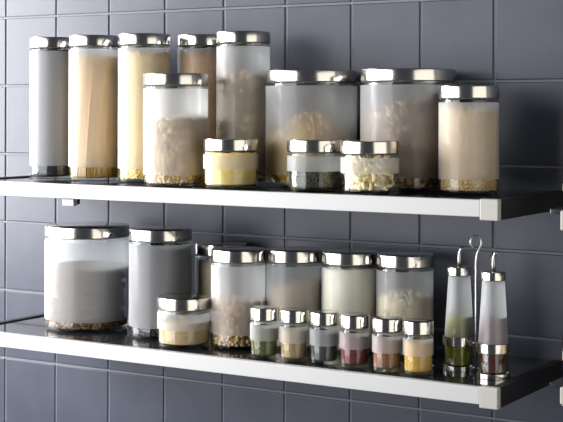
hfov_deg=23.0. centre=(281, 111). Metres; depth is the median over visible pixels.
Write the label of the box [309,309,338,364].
spice jar
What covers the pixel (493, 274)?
cruet bottle
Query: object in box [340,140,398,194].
storage jar
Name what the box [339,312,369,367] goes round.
spice jar
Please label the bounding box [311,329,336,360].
pepper
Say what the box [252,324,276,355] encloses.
dried herbs
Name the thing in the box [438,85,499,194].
storage jar
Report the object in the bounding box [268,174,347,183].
macaroni
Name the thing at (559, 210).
wall shelf
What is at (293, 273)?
storage jar
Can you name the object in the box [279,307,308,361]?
spice jar
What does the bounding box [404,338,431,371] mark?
powder
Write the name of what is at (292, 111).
storage jar
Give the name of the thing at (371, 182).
nuts
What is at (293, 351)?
ground spice
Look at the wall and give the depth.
2.75 m
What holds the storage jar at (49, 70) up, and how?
on the wall shelf at (507, 204)
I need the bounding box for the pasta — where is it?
[120,168,145,179]
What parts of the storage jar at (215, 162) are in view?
lid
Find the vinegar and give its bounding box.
[479,315,506,373]
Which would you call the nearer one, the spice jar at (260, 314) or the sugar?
the spice jar at (260, 314)
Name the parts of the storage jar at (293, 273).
lid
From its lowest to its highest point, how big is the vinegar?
0.094 m
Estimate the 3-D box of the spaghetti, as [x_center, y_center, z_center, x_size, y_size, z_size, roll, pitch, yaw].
[-0.386,0.009,2.855,0.096,0.252,0.096,0,0,31]
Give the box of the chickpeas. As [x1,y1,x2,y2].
[213,334,251,346]
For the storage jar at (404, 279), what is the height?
0.186 m
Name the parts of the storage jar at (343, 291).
lid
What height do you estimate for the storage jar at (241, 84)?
0.297 m
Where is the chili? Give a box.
[374,335,400,368]
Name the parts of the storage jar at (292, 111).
lid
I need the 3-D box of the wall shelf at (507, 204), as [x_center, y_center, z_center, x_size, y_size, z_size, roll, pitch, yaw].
[-0.071,0.163,2.661,1.165,0.046,0.302,0,0,31]
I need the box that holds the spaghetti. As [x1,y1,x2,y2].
[70,167,117,177]
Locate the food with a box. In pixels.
[390,178,440,187]
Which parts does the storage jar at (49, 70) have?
lid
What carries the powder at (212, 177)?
in the storage jar at (215, 162)
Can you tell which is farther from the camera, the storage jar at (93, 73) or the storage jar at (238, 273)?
the storage jar at (93, 73)
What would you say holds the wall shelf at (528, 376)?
attached to the wall
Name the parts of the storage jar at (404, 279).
lid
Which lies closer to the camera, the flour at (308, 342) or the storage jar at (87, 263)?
the flour at (308, 342)
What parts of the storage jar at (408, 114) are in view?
lid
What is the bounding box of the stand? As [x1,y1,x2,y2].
[443,235,510,379]
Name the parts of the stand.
dish, rod handle, dish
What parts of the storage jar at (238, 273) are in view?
lid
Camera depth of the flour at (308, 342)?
2.59 m
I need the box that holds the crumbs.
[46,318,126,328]
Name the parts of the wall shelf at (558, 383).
glass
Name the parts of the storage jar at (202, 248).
glass, lid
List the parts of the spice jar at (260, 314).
lid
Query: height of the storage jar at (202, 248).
0.181 m
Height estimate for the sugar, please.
0.047 m
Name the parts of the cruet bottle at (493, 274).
spout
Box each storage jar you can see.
[29,37,79,178]
[44,221,129,332]
[68,35,119,180]
[118,33,170,182]
[129,225,191,336]
[143,73,207,186]
[157,293,210,347]
[178,34,228,151]
[195,240,246,309]
[203,138,257,188]
[211,246,265,350]
[216,31,269,185]
[265,70,356,188]
[266,246,321,335]
[287,139,343,191]
[321,248,376,352]
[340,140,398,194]
[360,68,455,191]
[376,251,433,343]
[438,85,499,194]
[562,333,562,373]
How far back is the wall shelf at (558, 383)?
2.21 m
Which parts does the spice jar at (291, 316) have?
lid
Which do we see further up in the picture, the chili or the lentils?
the lentils
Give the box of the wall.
[0,0,562,421]
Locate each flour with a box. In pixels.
[277,336,310,345]
[324,265,374,349]
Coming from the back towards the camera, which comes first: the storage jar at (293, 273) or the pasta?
the pasta
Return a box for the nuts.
[346,155,394,190]
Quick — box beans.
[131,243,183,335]
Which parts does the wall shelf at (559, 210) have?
glass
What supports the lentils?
in the storage jar at (300, 163)
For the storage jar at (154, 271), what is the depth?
2.71 m
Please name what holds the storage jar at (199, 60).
on the wall shelf at (507, 204)
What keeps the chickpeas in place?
in the storage jar at (238, 273)
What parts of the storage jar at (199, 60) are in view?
glass, lid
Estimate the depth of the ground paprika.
2.40 m
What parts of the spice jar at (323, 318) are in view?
lid, glass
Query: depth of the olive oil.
2.39 m
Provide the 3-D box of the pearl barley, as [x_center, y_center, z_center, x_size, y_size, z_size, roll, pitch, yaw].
[0.327,0.060,2.414,0.098,0.152,0.098,0,0,-20]
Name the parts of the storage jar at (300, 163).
lid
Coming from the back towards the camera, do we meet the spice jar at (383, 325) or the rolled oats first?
the rolled oats
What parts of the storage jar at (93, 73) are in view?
lid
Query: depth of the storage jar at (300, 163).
2.45 m
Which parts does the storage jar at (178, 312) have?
lid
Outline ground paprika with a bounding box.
[341,332,367,364]
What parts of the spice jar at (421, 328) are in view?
lid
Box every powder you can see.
[205,151,255,185]
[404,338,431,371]
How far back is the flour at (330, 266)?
2.57 m
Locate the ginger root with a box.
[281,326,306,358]
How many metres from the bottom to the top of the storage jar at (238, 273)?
0.186 m
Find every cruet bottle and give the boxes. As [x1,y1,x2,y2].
[445,247,473,366]
[478,251,508,374]
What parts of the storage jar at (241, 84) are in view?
lid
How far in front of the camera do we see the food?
2.46 m
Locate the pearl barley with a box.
[441,179,496,190]
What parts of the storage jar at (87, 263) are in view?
lid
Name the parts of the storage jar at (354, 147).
lid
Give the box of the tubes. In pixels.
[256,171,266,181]
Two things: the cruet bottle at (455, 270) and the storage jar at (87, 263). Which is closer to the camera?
the cruet bottle at (455, 270)
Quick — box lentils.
[289,171,341,187]
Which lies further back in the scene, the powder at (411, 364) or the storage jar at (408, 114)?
the storage jar at (408, 114)
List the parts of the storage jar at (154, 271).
lid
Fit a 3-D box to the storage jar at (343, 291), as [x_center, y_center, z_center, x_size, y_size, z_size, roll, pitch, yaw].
[0.127,0.354,2.593,0.105,0.186,0.105,0,0,31]
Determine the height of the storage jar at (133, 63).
0.297 m
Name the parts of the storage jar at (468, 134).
lid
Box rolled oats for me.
[145,175,204,182]
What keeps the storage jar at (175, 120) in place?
on the wall shelf at (507, 204)
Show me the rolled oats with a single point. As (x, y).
(148, 178)
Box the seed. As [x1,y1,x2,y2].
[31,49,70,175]
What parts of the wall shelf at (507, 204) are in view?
rail, glass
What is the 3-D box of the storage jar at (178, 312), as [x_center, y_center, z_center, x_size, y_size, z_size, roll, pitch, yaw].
[-0.186,0.399,2.645,0.104,0.094,0.104,0,0,31]
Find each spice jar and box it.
[250,305,278,359]
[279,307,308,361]
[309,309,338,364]
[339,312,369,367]
[372,315,401,372]
[403,318,433,375]
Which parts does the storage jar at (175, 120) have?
lid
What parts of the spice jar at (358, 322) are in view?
lid, glass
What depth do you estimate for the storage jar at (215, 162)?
2.53 m
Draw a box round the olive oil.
[446,314,472,366]
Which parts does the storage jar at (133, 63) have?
lid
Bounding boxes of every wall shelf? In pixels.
[0,175,562,220]
[0,313,561,409]
[550,207,562,230]
[550,377,562,405]
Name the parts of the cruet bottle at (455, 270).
spout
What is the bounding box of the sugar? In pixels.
[159,329,208,344]
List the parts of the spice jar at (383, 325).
lid, glass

